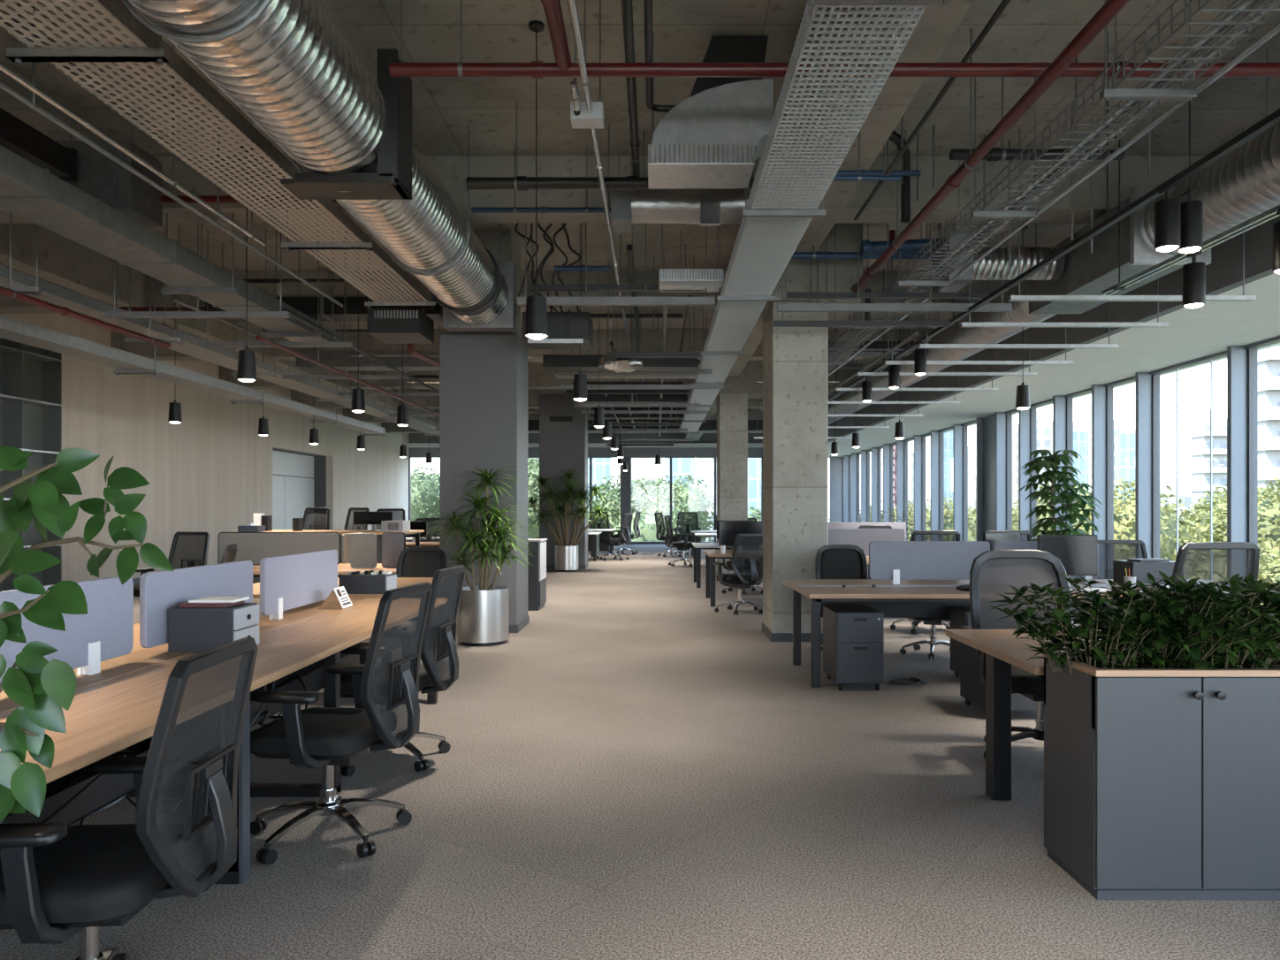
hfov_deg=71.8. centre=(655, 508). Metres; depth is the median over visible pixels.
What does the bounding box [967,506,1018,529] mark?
tree
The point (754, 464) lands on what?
tower block
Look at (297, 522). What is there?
box file
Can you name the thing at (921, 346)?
strut
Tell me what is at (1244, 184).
duct
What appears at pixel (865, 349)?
strut
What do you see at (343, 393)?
strut
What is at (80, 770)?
loose cable
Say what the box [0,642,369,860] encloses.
cable tray
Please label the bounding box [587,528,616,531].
countertop
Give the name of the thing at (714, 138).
air duct
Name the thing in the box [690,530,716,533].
countertop
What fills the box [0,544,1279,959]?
floor
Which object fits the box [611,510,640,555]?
office chair
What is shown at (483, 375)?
column
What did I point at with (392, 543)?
screen
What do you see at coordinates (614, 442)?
pendant lamp
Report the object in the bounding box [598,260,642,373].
unit
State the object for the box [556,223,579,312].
loose cable
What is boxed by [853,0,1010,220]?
pipe
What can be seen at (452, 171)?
beam
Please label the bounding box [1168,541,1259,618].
office chair
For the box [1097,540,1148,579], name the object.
office chair
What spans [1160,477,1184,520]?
tower block
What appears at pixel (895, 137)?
pipe
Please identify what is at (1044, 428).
tower block
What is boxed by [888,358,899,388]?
spot lamp
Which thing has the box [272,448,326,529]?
door
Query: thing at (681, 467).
tower block
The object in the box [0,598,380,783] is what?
countertop
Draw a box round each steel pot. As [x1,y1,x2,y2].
[456,586,509,643]
[555,545,578,570]
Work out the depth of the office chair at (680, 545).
21.06 m
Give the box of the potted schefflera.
[1017,449,1104,540]
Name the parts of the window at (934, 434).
sash frame, rail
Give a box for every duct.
[0,107,76,181]
[0,223,439,427]
[54,119,162,226]
[121,0,516,331]
[205,243,442,322]
[296,347,439,372]
[527,419,762,432]
[542,312,697,373]
[554,313,698,380]
[577,379,686,403]
[591,406,706,419]
[610,129,766,234]
[647,31,773,188]
[827,48,1279,425]
[827,313,914,358]
[860,223,938,256]
[932,223,1065,292]
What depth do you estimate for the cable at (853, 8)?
4.07 m
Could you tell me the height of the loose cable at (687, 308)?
0.964 m
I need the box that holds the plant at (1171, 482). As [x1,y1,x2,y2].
[1161,477,1176,487]
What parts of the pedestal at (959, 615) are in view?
drawer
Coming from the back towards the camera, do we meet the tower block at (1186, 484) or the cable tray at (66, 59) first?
the tower block at (1186, 484)
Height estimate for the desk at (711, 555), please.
0.735 m
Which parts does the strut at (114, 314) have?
hanger rod, hanger rod, hanger rod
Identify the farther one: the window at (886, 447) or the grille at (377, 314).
the window at (886, 447)
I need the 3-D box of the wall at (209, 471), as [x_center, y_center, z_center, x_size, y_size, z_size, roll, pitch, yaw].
[-9.600,-0.870,15.000,0.200,4.500,38.000,0,0,0]
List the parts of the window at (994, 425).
solid panel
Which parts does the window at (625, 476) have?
rail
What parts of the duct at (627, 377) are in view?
hanger rod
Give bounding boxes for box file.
[253,513,264,525]
[261,515,272,531]
[292,518,303,531]
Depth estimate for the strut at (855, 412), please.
21.57 m
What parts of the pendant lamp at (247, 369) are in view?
lamp shade, cord, bulb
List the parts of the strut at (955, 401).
hanger rod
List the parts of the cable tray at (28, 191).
hanger rod, hanger rod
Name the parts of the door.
panel, panel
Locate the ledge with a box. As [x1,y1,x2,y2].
[407,443,762,447]
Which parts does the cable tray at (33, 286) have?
hanger rod, hanger rod, hanger rod, rail, hanger rod, hanger rod, hanger rod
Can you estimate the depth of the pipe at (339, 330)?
11.89 m
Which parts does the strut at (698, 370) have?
hanger rod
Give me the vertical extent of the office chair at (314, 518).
1.054 m
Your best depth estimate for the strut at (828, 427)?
18.77 m
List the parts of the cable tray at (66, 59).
hanger rod, hanger rod, hanger rod, hanger rod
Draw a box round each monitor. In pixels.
[353,511,393,531]
[405,521,426,542]
[713,515,716,530]
[716,520,719,539]
[718,520,761,546]
[982,532,1020,550]
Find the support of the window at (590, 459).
in the wall at (835, 463)
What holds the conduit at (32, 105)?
hanging from the ceiling
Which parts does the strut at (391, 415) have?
hanger rod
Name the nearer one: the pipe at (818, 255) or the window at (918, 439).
the pipe at (818, 255)
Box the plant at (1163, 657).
[1049,571,1279,670]
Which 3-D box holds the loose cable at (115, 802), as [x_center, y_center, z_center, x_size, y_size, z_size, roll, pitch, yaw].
[-1.879,0.919,2.859,0.278,0.184,0.441,0,0,15]
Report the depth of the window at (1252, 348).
10.72 m
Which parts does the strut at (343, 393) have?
hanger rod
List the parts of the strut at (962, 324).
hanger rod, hanger rod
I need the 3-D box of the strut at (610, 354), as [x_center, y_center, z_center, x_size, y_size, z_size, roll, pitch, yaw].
[-0.025,-2.500,10.900,1.150,1.280,0.060,0,0,0]
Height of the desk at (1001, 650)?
0.735 m
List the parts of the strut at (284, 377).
hanger rod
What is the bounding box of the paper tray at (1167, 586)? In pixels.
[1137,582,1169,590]
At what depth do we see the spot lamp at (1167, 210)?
5.07 m
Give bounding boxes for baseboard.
[132,578,140,584]
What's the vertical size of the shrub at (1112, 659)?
0.352 m
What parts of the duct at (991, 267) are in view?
hanger rod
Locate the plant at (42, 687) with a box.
[0,446,173,822]
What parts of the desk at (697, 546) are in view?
leg, leg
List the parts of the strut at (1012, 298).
hanger rod, hanger rod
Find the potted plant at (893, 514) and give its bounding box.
[884,506,912,540]
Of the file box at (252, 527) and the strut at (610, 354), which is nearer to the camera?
the strut at (610, 354)
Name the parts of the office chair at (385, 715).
leg, leg, armrest, seat, leg, leg, armrest, leg, frame, panel, lumbar frame, lumbar plate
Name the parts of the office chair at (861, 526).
frame, panel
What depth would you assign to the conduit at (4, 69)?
5.17 m
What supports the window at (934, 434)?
on the floor
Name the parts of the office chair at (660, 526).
panel, frame, seat, armrest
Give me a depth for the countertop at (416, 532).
13.21 m
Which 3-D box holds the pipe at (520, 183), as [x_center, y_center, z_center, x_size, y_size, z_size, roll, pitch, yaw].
[-0.185,-2.793,6.800,2.530,0.694,0.110,0,0,0]
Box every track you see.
[827,32,1279,401]
[1101,105,1279,295]
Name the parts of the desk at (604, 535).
modesty panel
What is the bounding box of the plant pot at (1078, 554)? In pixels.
[1037,534,1097,587]
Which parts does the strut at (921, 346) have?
hanger rod, hanger rod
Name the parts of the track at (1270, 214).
rail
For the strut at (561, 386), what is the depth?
13.72 m
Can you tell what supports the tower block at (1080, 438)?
on the ground
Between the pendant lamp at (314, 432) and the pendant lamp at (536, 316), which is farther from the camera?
the pendant lamp at (314, 432)
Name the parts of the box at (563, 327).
casing, hanger rod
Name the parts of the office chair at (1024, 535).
panel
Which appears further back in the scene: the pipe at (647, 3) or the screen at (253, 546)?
the screen at (253, 546)
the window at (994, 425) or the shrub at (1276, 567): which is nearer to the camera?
the shrub at (1276, 567)
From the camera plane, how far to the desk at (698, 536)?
21.67 m
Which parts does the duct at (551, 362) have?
hanger rod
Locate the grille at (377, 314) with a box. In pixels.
[373,310,418,318]
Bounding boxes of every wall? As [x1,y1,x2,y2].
[0,313,409,581]
[409,433,843,522]
[827,215,1279,442]
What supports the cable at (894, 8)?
in the cable tray at (758, 261)
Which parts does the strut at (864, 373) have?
hanger rod, hanger rod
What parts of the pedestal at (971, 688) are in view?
drawer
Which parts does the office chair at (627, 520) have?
armrest, seat, frame, panel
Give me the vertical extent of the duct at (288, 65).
1.250 m
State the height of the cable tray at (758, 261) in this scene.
1.200 m
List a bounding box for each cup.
[719,545,725,554]
[1123,568,1135,586]
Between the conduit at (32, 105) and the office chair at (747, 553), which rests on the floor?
the office chair at (747, 553)
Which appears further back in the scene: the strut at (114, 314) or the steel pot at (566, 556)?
the steel pot at (566, 556)
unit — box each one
[0,337,61,591]
[366,246,434,343]
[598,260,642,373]
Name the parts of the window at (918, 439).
sash frame, rail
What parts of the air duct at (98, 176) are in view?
access panel, hanger rod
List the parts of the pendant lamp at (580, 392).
lamp shade, cord, bulb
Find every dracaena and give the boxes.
[419,464,537,646]
[527,467,614,571]
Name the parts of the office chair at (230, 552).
panel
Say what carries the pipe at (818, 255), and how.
hanging from the ceiling
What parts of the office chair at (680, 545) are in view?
panel, frame, seat, armrest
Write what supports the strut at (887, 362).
hanging from the ceiling
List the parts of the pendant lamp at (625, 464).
lamp shade, cord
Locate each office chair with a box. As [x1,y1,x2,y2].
[0,637,258,959]
[133,531,209,623]
[220,543,236,563]
[250,582,432,865]
[303,507,330,529]
[340,565,465,776]
[344,507,369,529]
[375,508,405,529]
[396,546,447,577]
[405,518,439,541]
[587,511,610,551]
[599,513,632,560]
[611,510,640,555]
[654,511,685,556]
[663,515,693,566]
[674,511,700,555]
[713,533,762,615]
[721,546,762,594]
[747,518,757,520]
[815,544,868,651]
[857,525,891,569]
[890,530,960,634]
[899,617,950,659]
[968,549,1072,759]
[982,530,1031,540]
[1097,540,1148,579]
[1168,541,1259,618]
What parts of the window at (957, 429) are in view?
sash frame, rail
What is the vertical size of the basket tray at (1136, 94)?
1.130 m
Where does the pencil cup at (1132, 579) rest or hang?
on the desk at (910, 598)
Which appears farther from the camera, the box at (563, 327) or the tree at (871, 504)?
the tree at (871, 504)
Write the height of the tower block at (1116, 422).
28.570 m
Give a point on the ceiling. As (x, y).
(494, 31)
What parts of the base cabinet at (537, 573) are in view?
pale door, dark drawer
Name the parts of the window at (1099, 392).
sash frame, rail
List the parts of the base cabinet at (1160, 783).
door, knob, knob, door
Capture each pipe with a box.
[0,111,170,348]
[0,225,210,342]
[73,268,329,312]
[107,132,338,203]
[170,236,439,413]
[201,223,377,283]
[255,291,439,416]
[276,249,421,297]
[279,231,439,392]
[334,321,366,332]
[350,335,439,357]
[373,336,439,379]
[388,0,1279,78]
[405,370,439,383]
[406,272,439,367]
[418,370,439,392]
[465,102,795,190]
[471,148,610,213]
[540,0,571,69]
[554,223,609,272]
[567,308,621,428]
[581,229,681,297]
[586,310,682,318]
[609,318,636,433]
[616,419,675,422]
[621,0,640,190]
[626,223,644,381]
[643,0,676,112]
[657,318,658,351]
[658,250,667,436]
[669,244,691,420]
[756,380,839,382]
[790,223,1036,259]
[803,144,920,175]
[827,259,919,394]
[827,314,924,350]
[829,266,931,401]
[830,329,863,368]
[833,130,900,181]
[848,230,983,325]
[851,0,1129,292]
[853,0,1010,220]
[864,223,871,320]
[888,130,910,222]
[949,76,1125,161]
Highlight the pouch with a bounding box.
[955,584,969,591]
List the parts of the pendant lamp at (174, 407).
lamp shade, cord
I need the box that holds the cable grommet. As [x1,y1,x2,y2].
[839,584,879,588]
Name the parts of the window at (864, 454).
sash frame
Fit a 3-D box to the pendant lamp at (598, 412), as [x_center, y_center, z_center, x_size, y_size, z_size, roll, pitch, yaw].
[-0.770,-2.106,12.000,0.156,2.028,0.156,0,0,0]
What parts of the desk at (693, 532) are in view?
leg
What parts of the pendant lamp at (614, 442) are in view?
lamp shade, cord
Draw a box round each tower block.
[587,457,610,510]
[618,457,662,490]
[664,457,694,487]
[696,457,714,541]
[747,457,761,519]
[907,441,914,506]
[944,430,952,509]
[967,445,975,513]
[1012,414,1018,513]
[1036,411,1052,502]
[1073,421,1089,500]
[1113,419,1135,489]
[1114,422,1135,500]
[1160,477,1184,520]
[1182,480,1190,513]
[1189,409,1226,513]
[1257,344,1279,495]
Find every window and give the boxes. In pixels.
[408,457,411,521]
[589,457,592,512]
[620,457,664,544]
[670,457,714,542]
[714,457,716,542]
[761,457,762,533]
[842,455,848,522]
[847,452,856,522]
[855,449,867,522]
[865,447,877,522]
[876,443,890,522]
[889,440,904,522]
[902,434,921,540]
[920,430,939,530]
[937,424,962,540]
[960,417,982,540]
[982,411,1005,533]
[1004,408,1030,532]
[1030,395,1066,540]
[1064,384,1106,540]
[1104,372,1151,558]
[1149,345,1247,558]
[1243,335,1279,545]
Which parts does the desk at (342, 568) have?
under frame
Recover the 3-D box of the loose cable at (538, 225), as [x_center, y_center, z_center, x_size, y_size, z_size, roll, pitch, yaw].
[-1.158,-2.592,9.297,0.235,1.192,0.128,0,0,22]
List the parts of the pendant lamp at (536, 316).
lamp shade, cord, bulb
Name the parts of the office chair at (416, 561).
panel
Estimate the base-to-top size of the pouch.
0.056 m
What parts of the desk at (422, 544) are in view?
under frame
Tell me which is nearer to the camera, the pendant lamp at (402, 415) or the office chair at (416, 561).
the office chair at (416, 561)
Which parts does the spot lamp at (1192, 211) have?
stem, bulb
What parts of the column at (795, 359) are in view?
skirting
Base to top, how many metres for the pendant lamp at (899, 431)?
2.028 m
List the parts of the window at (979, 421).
sash frame, rail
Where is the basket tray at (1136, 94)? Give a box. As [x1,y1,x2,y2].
[809,0,1279,371]
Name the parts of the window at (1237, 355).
sash frame, rail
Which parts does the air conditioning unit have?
casing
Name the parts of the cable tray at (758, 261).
hanger rod, hanger rod, hanger rod, hanger rod, hanger rod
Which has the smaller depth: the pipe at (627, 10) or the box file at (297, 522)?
the pipe at (627, 10)
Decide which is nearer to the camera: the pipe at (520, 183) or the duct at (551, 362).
the pipe at (520, 183)
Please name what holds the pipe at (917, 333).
hanging from the ceiling
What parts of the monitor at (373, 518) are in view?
glass panel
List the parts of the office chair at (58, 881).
armrest, seat, leg, armrest, frame, panel, lumbar frame, lumbar plate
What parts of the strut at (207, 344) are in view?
hanger rod, hanger rod, hanger rod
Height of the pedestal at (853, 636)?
0.590 m
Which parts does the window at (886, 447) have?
sash frame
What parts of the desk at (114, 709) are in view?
leg, leg panel, leg, leg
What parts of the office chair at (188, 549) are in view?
seat, panel, frame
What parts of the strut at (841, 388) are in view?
hanger rod, hanger rod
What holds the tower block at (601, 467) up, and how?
on the ground
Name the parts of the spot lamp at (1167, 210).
stem, bulb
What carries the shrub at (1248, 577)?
in the base cabinet at (1160, 783)
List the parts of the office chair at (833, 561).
panel, frame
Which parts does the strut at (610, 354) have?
hanger rod, hanger rod, hanger rod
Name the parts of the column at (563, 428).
skirting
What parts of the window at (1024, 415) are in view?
sash frame, rail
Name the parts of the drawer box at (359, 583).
drawer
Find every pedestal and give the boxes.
[822,605,883,690]
[950,606,971,677]
[960,625,1036,711]
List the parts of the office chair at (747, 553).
armrest, leg, leg, seat, frame, panel, leg, lumbar frame, lumbar plate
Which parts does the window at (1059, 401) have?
sash frame, rail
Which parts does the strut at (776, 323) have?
hanger rod, hanger rod, hanger rod, hanger rod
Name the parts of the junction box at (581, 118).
hanger rod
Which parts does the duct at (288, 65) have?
hanger rod, hanger rod, hanger rod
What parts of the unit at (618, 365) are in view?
hanger rod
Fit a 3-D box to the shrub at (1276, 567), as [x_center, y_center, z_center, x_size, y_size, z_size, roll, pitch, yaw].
[2.494,0.358,3.337,0.534,0.508,0.344,0,0,0]
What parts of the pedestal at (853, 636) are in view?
drawer, drawer, handle, handle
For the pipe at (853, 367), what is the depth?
15.04 m
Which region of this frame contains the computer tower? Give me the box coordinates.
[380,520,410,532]
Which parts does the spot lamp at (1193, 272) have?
stem, bulb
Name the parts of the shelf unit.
panel, shelf, shelf, shelf, shelf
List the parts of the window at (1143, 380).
sash frame, rail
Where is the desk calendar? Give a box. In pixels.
[319,586,352,609]
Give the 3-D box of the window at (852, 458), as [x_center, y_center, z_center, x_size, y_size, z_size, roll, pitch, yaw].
[7.150,-0.300,32.310,0.300,3.360,1.300,0,0,0]
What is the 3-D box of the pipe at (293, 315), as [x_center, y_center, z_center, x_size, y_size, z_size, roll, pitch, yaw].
[-3.600,-2.515,15.250,0.061,1.250,13.500,0,0,0]
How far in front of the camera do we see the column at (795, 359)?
9.14 m
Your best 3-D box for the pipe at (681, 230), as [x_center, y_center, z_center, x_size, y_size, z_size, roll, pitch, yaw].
[-0.274,-2.719,9.900,1.575,0.843,0.068,0,0,0]
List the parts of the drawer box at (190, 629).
drawer, drawer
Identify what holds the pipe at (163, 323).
hanging from the ceiling
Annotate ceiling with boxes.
[0,0,1279,365]
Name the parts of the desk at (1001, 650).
leg, under frame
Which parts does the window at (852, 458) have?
sash frame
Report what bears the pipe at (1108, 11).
hanging from the ceiling
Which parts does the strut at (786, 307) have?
hanger rod, hanger rod, hanger rod, hanger rod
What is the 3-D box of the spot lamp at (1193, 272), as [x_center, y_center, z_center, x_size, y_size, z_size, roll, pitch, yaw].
[3.567,-1.510,5.860,0.132,0.360,0.132,0,0,0]
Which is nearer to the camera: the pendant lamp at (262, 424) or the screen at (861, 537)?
the screen at (861, 537)
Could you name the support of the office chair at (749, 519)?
on the floor
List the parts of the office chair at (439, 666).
armrest, seat, leg, leg, frame, panel, lumbar frame, lumbar plate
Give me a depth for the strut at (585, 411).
17.87 m
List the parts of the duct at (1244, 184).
hanger rod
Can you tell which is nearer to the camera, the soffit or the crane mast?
the soffit
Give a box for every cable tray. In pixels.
[0,0,436,308]
[0,144,339,342]
[0,223,439,437]
[0,260,386,435]
[0,642,369,860]
[678,0,950,433]
[684,0,975,441]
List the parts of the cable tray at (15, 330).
hanger rod, hanger rod, rail, rail, hanger rod, hanger rod, hanger rod, hanger rod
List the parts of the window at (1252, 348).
sash frame, rail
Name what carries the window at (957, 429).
on the floor
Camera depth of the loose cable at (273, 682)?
3.65 m
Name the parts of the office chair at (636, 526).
seat, frame, panel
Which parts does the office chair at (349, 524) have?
panel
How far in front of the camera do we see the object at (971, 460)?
200.00 m
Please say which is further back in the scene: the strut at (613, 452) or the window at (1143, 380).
the strut at (613, 452)
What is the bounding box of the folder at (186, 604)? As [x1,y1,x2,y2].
[179,600,244,607]
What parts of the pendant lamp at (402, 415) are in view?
lamp shade, cord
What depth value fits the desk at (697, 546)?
15.27 m
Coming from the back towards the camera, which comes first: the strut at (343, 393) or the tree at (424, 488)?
the tree at (424, 488)
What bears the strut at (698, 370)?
hanging from the ceiling
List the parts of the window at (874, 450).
sash frame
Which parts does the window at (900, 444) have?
sash frame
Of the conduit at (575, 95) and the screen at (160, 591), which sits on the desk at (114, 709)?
the screen at (160, 591)
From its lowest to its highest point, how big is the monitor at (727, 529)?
0.460 m
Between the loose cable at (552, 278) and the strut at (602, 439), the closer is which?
the loose cable at (552, 278)
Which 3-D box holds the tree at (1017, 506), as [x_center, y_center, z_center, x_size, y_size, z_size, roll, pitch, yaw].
[26.106,4.553,63.423,6.383,9.769,6.371,0,0,-19]
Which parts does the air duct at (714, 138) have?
hanger rod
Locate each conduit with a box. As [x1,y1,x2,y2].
[0,6,342,306]
[0,43,266,246]
[567,0,628,338]
[570,0,580,111]
[827,0,1253,360]
[827,0,1279,368]
[827,22,1279,376]
[830,0,1263,360]
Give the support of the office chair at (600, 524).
on the floor
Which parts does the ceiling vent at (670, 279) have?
hanger rod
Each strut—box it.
[104,223,290,318]
[198,229,353,347]
[281,340,408,379]
[337,321,439,396]
[389,371,437,416]
[517,223,715,305]
[550,313,712,373]
[559,318,723,388]
[565,342,688,394]
[573,379,699,406]
[581,379,708,413]
[589,388,680,426]
[595,388,687,431]
[601,438,693,441]
[607,255,700,358]
[607,431,673,445]
[611,431,679,453]
[754,411,855,438]
[773,223,950,327]
[777,223,1012,312]
[827,365,959,403]
[827,414,922,416]
[827,426,889,428]
[835,319,998,390]
[856,266,1036,375]
[884,259,1074,365]
[918,223,1118,348]
[960,223,1167,327]
[1007,127,1256,301]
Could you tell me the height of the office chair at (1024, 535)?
1.139 m
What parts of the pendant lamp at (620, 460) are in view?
lamp shade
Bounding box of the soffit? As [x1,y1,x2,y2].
[827,273,1279,457]
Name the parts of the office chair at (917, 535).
leg, leg, panel, frame, leg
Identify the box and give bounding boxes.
[167,602,259,653]
[237,522,265,532]
[339,572,396,594]
[522,230,593,349]
[570,0,603,128]
[1112,559,1174,585]
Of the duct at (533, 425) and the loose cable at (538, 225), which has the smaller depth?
the loose cable at (538, 225)
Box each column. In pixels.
[439,228,529,632]
[539,388,588,568]
[715,360,762,575]
[745,223,862,641]
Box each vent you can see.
[388,523,398,529]
[549,416,572,421]
[659,223,723,291]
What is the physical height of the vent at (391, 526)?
0.100 m
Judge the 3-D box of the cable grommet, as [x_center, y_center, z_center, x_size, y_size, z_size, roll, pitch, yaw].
[1.650,0.632,7.170,0.300,0.026,0.100,0,0,0]
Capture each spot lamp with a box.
[861,375,871,402]
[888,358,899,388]
[914,342,926,375]
[1154,185,1180,251]
[1176,188,1203,253]
[1182,251,1205,308]
[1272,212,1279,274]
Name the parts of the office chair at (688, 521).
panel, frame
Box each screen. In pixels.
[0,576,133,683]
[139,560,252,647]
[217,532,340,564]
[259,548,337,619]
[341,532,364,563]
[350,533,377,568]
[381,532,405,568]
[827,522,906,540]
[827,528,905,556]
[868,540,990,584]
[992,540,1098,584]
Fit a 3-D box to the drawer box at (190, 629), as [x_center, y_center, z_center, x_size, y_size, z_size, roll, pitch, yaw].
[-2.015,0.545,4.050,0.310,0.200,0.240,0,0,0]
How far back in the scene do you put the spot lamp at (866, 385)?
12.35 m
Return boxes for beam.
[0,155,1205,223]
[0,270,1025,313]
[110,329,944,360]
[218,365,878,388]
[290,388,838,408]
[342,408,762,422]
[381,422,762,433]
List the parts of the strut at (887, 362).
hanger rod, hanger rod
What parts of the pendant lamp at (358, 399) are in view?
lamp shade, cord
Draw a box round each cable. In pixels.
[41,754,126,826]
[76,768,97,774]
[85,754,147,816]
[119,737,149,754]
[124,739,151,807]
[250,680,274,726]
[258,687,304,726]
[258,709,270,724]
[269,675,307,718]
[514,223,539,316]
[526,223,540,295]
[533,223,553,312]
[540,223,557,312]
[551,223,568,312]
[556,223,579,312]
[750,7,838,232]
[763,7,861,232]
[777,7,880,232]
[787,7,902,232]
[885,677,926,685]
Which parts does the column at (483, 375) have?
skirting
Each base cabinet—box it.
[527,538,547,610]
[1043,650,1279,899]
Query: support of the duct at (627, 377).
hanging from the ceiling
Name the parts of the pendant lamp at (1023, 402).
lamp shade, cord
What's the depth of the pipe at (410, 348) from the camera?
10.91 m
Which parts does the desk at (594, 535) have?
leg, modesty panel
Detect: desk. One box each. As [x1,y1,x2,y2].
[0,598,437,883]
[252,563,396,577]
[252,577,433,598]
[405,541,439,548]
[587,528,616,553]
[587,531,601,561]
[690,530,716,557]
[692,542,720,587]
[694,533,716,542]
[703,549,732,606]
[782,579,1267,687]
[865,556,868,566]
[945,629,1266,799]
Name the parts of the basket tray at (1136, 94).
threaded rod, threaded rod, threaded rod, hanger rod, hanger rod, threaded rod, threaded rod, threaded rod, hanger rod, hanger rod, threaded rod, threaded rod, hanger rod, threaded rod, threaded rod, threaded rod, hanger rod, threaded rod, hanger rod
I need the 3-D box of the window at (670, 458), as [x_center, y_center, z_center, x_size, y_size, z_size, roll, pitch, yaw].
[1.407,-0.285,34.030,1.745,3.330,0.180,0,0,0]
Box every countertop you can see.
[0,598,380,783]
[231,529,424,534]
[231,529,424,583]
[405,541,439,545]
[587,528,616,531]
[587,531,601,534]
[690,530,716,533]
[692,542,720,548]
[694,533,716,535]
[703,549,732,556]
[782,579,1267,598]
[945,629,1266,675]
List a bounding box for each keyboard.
[1069,587,1110,591]
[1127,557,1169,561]
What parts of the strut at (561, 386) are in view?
hanger rod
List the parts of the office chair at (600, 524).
panel, frame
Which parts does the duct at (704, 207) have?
hanger rod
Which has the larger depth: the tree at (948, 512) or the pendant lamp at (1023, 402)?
the tree at (948, 512)
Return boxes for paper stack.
[188,596,249,602]
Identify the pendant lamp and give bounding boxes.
[167,294,182,423]
[236,145,256,381]
[258,416,268,435]
[309,426,319,444]
[350,235,365,412]
[356,370,365,449]
[396,343,408,426]
[399,443,406,457]
[425,451,432,464]
[524,20,548,339]
[572,223,587,401]
[593,405,604,427]
[601,419,612,439]
[610,379,618,449]
[617,388,623,464]
[617,443,624,457]
[622,431,627,471]
[655,453,661,465]
[830,440,838,455]
[851,431,860,448]
[894,314,904,439]
[1015,225,1030,410]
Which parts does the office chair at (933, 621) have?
leg, seat, leg, leg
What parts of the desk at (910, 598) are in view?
leg, leg, modesty panel, under frame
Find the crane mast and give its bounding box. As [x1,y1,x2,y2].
[882,445,896,513]
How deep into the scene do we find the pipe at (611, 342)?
13.40 m
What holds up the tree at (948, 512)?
on the ground
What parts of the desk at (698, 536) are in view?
leg, under frame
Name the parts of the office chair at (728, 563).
armrest, seat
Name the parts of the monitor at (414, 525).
glass panel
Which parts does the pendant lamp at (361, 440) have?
lamp shade, cord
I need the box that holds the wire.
[1188,100,1190,189]
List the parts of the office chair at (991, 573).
armrest, panel, frame, leg, leg, seat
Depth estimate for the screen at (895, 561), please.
7.49 m
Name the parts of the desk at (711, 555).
leg, leg, under frame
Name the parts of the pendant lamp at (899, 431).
lamp shade, cord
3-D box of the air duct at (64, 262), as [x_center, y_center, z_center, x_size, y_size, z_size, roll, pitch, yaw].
[-6.950,-2.860,15.000,0.500,0.520,38.000,0,0,0]
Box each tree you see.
[411,462,439,541]
[527,457,539,538]
[587,472,691,541]
[632,473,714,541]
[747,505,829,522]
[860,503,913,522]
[882,500,914,519]
[907,496,975,540]
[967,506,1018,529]
[1012,476,1202,561]
[1012,505,1018,525]
[1074,491,1183,540]
[1173,499,1226,539]
[1180,484,1279,542]
[1191,489,1267,518]
[1200,477,1279,565]
[1257,542,1279,604]
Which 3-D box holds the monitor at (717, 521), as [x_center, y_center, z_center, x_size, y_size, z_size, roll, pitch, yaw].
[1.350,0.430,15.630,0.550,0.430,0.160,0,0,0]
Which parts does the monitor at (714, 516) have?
glass panel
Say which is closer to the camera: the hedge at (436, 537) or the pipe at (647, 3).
the pipe at (647, 3)
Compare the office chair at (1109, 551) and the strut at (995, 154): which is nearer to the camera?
the strut at (995, 154)
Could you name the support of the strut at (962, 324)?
hanging from the ceiling
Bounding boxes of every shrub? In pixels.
[987,579,1193,674]
[1104,571,1279,668]
[1172,579,1279,668]
[1194,573,1279,668]
[1250,566,1279,596]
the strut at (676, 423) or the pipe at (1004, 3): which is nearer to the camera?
the pipe at (1004, 3)
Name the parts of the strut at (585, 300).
hanger rod, hanger rod, hanger rod, hanger rod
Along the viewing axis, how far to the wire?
5.20 m

